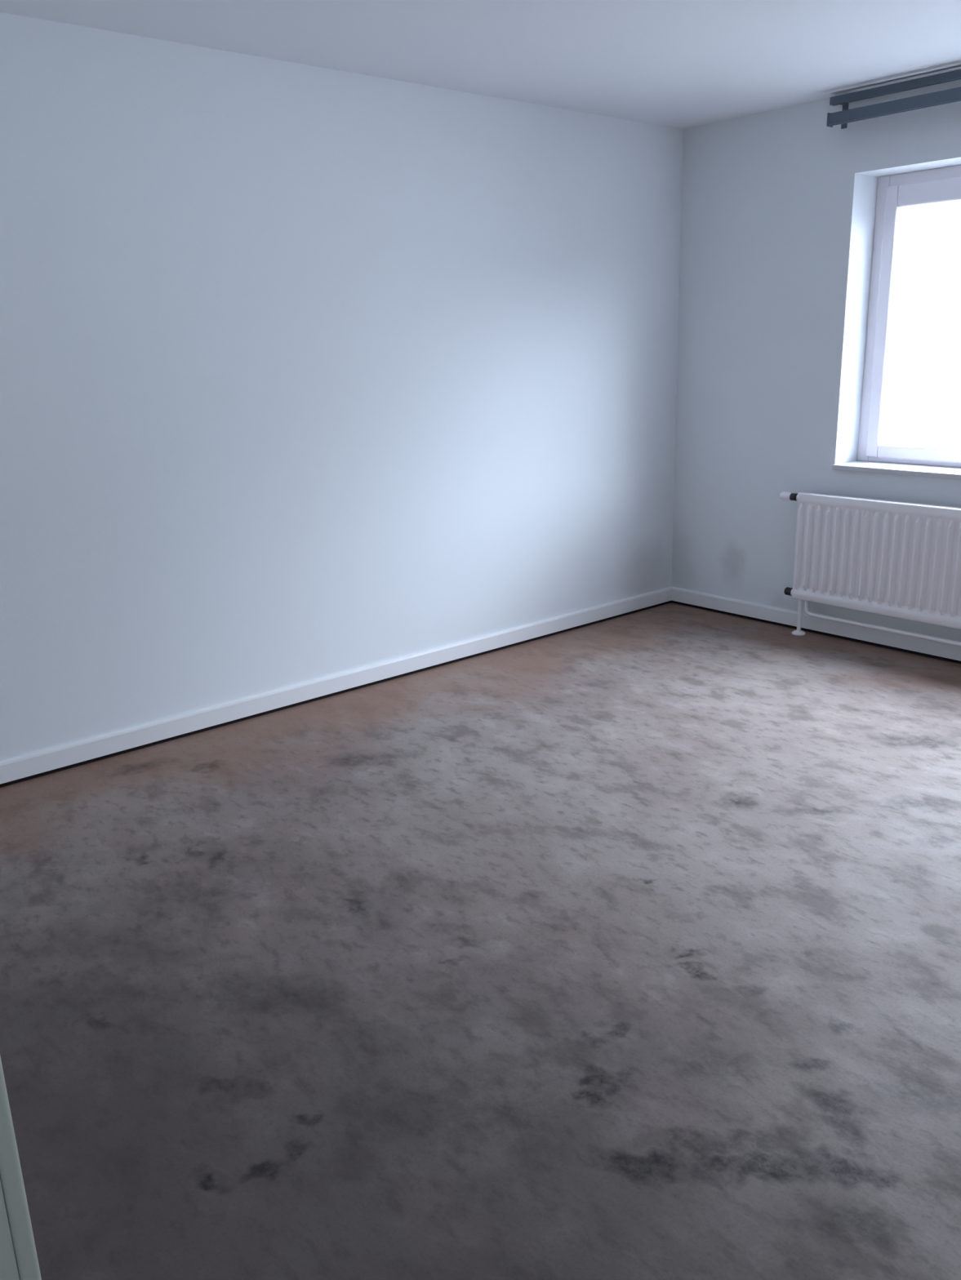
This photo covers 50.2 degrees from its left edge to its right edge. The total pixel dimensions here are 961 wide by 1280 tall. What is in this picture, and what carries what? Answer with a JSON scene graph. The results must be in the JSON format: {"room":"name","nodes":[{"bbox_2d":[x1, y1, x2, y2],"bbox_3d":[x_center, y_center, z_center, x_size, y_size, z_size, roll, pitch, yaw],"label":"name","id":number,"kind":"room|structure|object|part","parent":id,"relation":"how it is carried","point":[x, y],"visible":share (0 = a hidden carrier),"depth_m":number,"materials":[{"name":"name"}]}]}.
{"room":"empty room","nodes":[
{"label":"empty room","id":0,"kind":"room"},
{"bbox_2d":[0,12,683,760],"bbox_3d":[-0.645,-1.003,4.329,4.960,2.500,0.200,-15,21,-38],"label":"wall","id":1,"kind":"structure","parent":0,"point":[307,372],"depth_m":4.10,"materials":[{"name":"paint"}]},
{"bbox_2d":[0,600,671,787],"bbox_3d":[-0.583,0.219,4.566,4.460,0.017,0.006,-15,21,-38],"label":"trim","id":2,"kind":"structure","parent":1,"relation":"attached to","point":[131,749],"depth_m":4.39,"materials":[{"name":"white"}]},
{"bbox_2d":[0,586,672,784],"bbox_3d":[-0.581,0.175,4.549,4.460,0.078,0.016,-15,21,-38],"label":"baseboard","id":3,"kind":"structure","parent":1,"relation":"attached to","point":[61,756],"depth_m":4.37,"materials":[{"name":"white paint"}]},
{"bbox_2d":[671,69,960,663],"bbox_3d":[2.586,-1.006,4.028,0.434,2.500,4.450,-15,21,-38],"label":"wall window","id":4,"kind":"structure","parent":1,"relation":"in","point":[778,206],"depth_m":5.07,"materials":[{"name":"paint"}]},
{"bbox_2d":[671,586,960,661],"bbox_3d":[2.489,0.142,4.370,0.016,0.078,4.234,-15,21,-38],"label":"baseboard","id":5,"kind":"structure","parent":4,"relation":"attached to","point":[778,615],"depth_m":5.25,"materials":[{"name":"white paint"}]},
{"bbox_2d":[779,491,960,646],"bbox_3d":[2.129,-0.235,4.608,0.113,0.722,1.814,-15,21,-38],"label":"radiator","id":6,"kind":"object","parent":4,"relation":"attached to","point":[898,559],"visible":1,"depth_m":4.81,"materials":[{"name":"white metal"}]},
{"bbox_3d":[2.165,-0.316,4.552,0.030,0.537,1.700,-15,21,-38],"label":"panel","id":7,"kind":"part","parent":6,"relation":"part of","materials":[{"name":"white metal"}]},
{"bbox_3d":[2.357,-2.127,3.704,0.134,0.134,2.423,-15,21,-38],"label":"curtain rail","id":8,"kind":"part","parent":4,"relation":"part of","materials":[{"name":"grey metal"}]},
{"bbox_2d":[831,164,960,479],"bbox_3d":[2.424,-1.310,4.189,0.298,1.328,1.915,-15,21,-38],"label":"window","id":9,"kind":"structure","parent":4,"relation":"attached to","point":[897,192],"depth_m":4.83,"materials":[{"name":"white paint"}]},
{"bbox_3d":[2.426,-0.680,4.357,0.258,0.024,1.911,-15,21,-38],"label":"sill","id":10,"kind":"part","parent":9,"relation":"part of","materials":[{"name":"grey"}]},
{"bbox_3d":[2.500,-1.328,4.252,0.070,1.232,1.815,-15,21,-38],"label":"sash","id":11,"kind":"part","parent":9,"relation":"part of","materials":[{"name":"white paint"}]},
{"bbox_2d":[0,602,960,1279],"bbox_3d":[0.430,0.913,2.312,6.600,0.120,5.100,-15,21,-38],"label":"floor","id":12,"kind":"structure","parent":0,"point":[628,947],"depth_m":2.48,"materials":[{"name":"grey carpet"}]},
{"bbox_2d":[0,0,960,128],"bbox_3d":[0.393,-1.609,1.546,6.600,0.150,5.400,-15,21,-38],"label":"ceiling","id":13,"kind":"structure","parent":0,"point":[675,64],"depth_m":3.66,"materials":[{"name":"paint"}]},
{"bbox_3d":[-0.934,-0.077,1.146,0.200,2.500,4.450,-15,21,-38],"label":"wall","id":14,"kind":"structure","parent":0,"visible":0},
{"bbox_2d":[0,1055,41,1279],"bbox_3d":[-0.119,0.350,0.300,0.215,2.105,1.070,-15,21,-38],"label":"door","id":15,"kind":"structure","parent":14,"relation":"in","point":[19,1260],"depth_m":0.75,"materials":[{"name":"grey paint"}]}
]}

